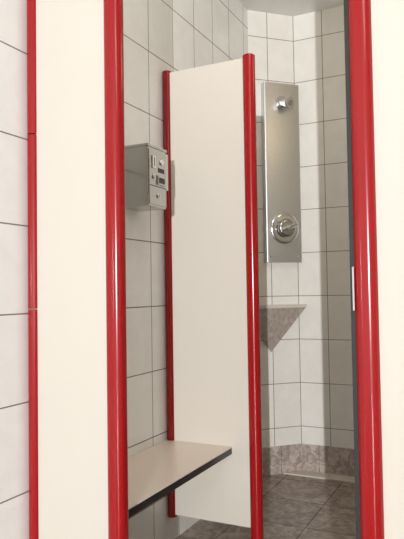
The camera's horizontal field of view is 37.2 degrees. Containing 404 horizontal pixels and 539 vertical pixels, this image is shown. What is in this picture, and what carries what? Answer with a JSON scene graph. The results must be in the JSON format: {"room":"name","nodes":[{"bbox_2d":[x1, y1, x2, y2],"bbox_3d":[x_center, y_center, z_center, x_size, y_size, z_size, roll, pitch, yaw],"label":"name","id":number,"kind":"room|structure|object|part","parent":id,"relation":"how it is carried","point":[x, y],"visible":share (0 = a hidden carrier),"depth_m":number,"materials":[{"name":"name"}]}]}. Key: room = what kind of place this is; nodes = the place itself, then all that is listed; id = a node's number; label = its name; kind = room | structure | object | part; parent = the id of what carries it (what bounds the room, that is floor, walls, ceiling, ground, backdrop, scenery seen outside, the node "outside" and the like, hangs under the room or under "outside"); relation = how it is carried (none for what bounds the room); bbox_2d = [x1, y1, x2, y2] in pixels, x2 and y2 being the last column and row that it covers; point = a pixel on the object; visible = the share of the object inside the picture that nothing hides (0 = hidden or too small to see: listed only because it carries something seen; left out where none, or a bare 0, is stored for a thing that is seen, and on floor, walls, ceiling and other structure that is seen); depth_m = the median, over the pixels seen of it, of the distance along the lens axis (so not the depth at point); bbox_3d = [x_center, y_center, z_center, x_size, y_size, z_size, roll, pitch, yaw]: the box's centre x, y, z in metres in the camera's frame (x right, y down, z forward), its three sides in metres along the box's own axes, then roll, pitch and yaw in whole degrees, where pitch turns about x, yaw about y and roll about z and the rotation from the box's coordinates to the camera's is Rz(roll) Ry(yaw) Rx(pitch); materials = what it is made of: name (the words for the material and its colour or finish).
{"room":"public shower room","nodes":[
{"label":"public shower room","id":0,"kind":"room"},
{"bbox_2d":[0,0,247,538],"bbox_3d":[-1.036,-0.234,0.787,0.100,2.575,5.675,-2,-2,26],"label":"wall","id":1,"kind":"structure","parent":0,"point":[160,36],"depth_m":2.24,"materials":[{"name":"tile"}]},
{"bbox_2d":[125,143,167,211],"bbox_3d":[-0.208,-0.333,2.204,0.128,0.222,0.151,-2,-2,26],"label":"box","id":2,"kind":"object","parent":1,"relation":"attached to","point":[146,164],"visible":0.98,"depth_m":2.14,"materials":[{"name":"metal"}]},
{"bbox_3d":[-0.215,-0.439,2.203,0.122,0.010,0.136,-2,-2,26],"label":"lid","id":3,"kind":"part","parent":2,"relation":"part of","materials":[{"name":"metal"}]},
{"bbox_3d":[-0.161,-0.330,2.173,0.004,0.196,0.118,-2,-2,26],"label":"plate","id":4,"kind":"part","parent":2,"relation":"part of","materials":[{"name":"metal"}]},
{"bbox_2d":[157,175,164,186],"bbox_3d":[-0.148,-0.323,2.187,0.006,0.034,0.052,-2,-2,26],"label":"tray","id":5,"kind":"object","parent":2,"relation":"on","point":[160,178],"depth_m":2.18,"materials":[{"name":"metal"}]},
{"bbox_2d":[128,440,231,517],"bbox_3d":[-0.185,0.693,2.005,0.284,0.046,0.776,-2,-2,26],"label":"bench","id":6,"kind":"object","parent":1,"relation":"attached to","point":[154,472],"visible":0.6,"depth_m":2.04,"materials":[{"name":"laminate"}]},
{"bbox_2d":[175,474,355,538],"bbox_3d":[0.126,1.071,0.340,2.500,0.100,5.975,-2,-2,26],"label":"floor","id":7,"kind":"structure","parent":0,"point":[294,507],"depth_m":2.69,"materials":[{"name":"tile"}]},
{"bbox_2d":[27,0,128,538],"bbox_3d":[-0.351,-0.107,1.669,0.334,2.363,0.068,-2,-2,26],"label":"divider","id":8,"kind":"object","parent":7,"relation":"on","point":[78,428],"visible":1,"depth_m":1.66,"materials":[{"name":"beige laminate"}]},
{"bbox_3d":[-0.232,-0.109,1.610,0.053,2.360,0.046,-2,-2,26],"label":"post","id":9,"kind":"part","parent":8,"relation":"part of","materials":[{"name":"red metal"}]},
{"bbox_2d":[163,53,263,538],"bbox_3d":[0.039,0.137,2.350,0.412,1.914,0.068,-2,-2,26],"label":"divider","id":10,"kind":"object","parent":7,"relation":"on","point":[213,365],"visible":1,"depth_m":2.34,"materials":[{"name":"beige laminate"}]},
{"bbox_3d":[0.194,0.133,2.274,0.047,1.911,0.046,-2,-2,26],"label":"post","id":11,"kind":"part","parent":10,"relation":"part of","materials":[{"name":"red metal"}]},
{"bbox_2d":[344,0,403,538],"bbox_3d":[0.934,-0.148,1.031,1.356,2.363,0.068,-2,-2,26],"label":"divider","id":12,"kind":"object","parent":7,"relation":"on","point":[373,29],"visible":1,"depth_m":1.29,"materials":[{"name":"beige laminate"}]},
{"bbox_3d":[0.332,0.042,1.309,0.004,0.096,0.012,-2,-2,26],"label":"strike plate","id":13,"kind":"part","parent":12,"relation":"part of","materials":[{"name":"silver metal"}]},
{"bbox_3d":[0.358,-0.128,1.317,0.051,2.360,0.046,-2,-2,26],"label":"post","id":14,"kind":"part","parent":12,"relation":"part of","materials":[{"name":"red metal"}]},
{"bbox_3d":[0.954,-0.198,1.023,1.310,2.220,0.013,-2,-2,26],"label":"panel","id":15,"kind":"part","parent":12,"relation":"part of","materials":[{"name":"beige laminate"}]},
{"bbox_2d":[247,10,301,447],"bbox_3d":[0.390,-0.162,3.397,0.283,2.575,0.100,0,-2,-19],"label":"wall","id":16,"kind":"structure","parent":0,"point":[270,36],"depth_m":3.35,"materials":[{"name":"tile"}]},
{"bbox_2d":[261,82,301,261],"bbox_3d":[0.460,-0.542,3.313,0.218,1.000,0.131,0,-2,-19],"label":"shower panel","id":17,"kind":"object","parent":16,"relation":"attached to","point":[282,234],"visible":1,"depth_m":3.33,"materials":[{"name":"metal"}]},
{"bbox_3d":[0.458,-0.228,3.320,0.176,0.176,0.013,0,-2,-19],"label":"valve plate","id":18,"kind":"part","parent":17,"relation":"part of","materials":[{"name":"silver metal"}]},
{"bbox_3d":[0.465,-0.229,3.298,0.104,0.104,0.034,0,-2,-19],"label":"valve knob","id":19,"kind":"part","parent":17,"relation":"part of","materials":[{"name":"metal"}]},
{"bbox_3d":[0.481,-0.229,3.279,0.108,0.054,0.036,0,-2,-19],"label":"valve lever","id":20,"kind":"part","parent":17,"relation":"part of","materials":[{"name":"silver metal"}]},
{"bbox_2d":[262,444,301,475],"bbox_3d":[0.424,1.048,3.300,0.279,0.150,0.012,0,-2,-19],"label":"baseboard","id":21,"kind":"structure","parent":16,"relation":"attached to","point":[285,458],"depth_m":3.30,"materials":[{"name":"stone"}]},
{"bbox_2d":[259,304,306,351],"bbox_3d":[0.397,0.326,3.304,0.391,0.263,0.066,0,-2,-25],"label":"corner shelf","id":22,"kind":"object","parent":16,"relation":"attached to","point":[275,320],"visible":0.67,"depth_m":3.30,"materials":[{"name":"stone"}]},
{"bbox_3d":[0.395,0.204,3.308,0.391,0.018,0.066,0,-2,-25],"label":"plate","id":23,"kind":"part","parent":22,"relation":"part of","materials":[{"name":"stone"}]},
{"bbox_2d":[284,470,354,482],"bbox_3d":[1.432,1.088,2.853,2.155,0.007,0.086,-2,-2,26],"label":"trim","id":24,"kind":"structure","parent":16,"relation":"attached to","point":[336,477],"depth_m":3.23,"materials":[{"name":"stone"}]},
{"bbox_2d":[239,0,343,15],"bbox_3d":[0.086,-1.602,0.436,2.500,0.100,5.975,-2,-2,26],"label":"ceiling","id":25,"kind":"structure","parent":0,"point":[281,7],"depth_m":3.31,"materials":[{"name":"paint"}]},
{"bbox_2d":[293,5,353,448],"bbox_3d":[1.503,-0.194,2.973,2.100,2.575,0.100,-2,-2,26],"label":"wall","id":26,"kind":"structure","parent":0,"point":[326,381],"depth_m":3.33,"materials":[{"name":"tile"}]},
{"bbox_2d":[302,444,354,476],"bbox_3d":[1.496,1.017,2.879,2.099,0.150,0.012,-2,-2,26],"label":"baseboard","id":27,"kind":"structure","parent":26,"relation":"attached to","point":[315,458],"depth_m":3.27,"materials":[{"name":"stone"}]}
]}

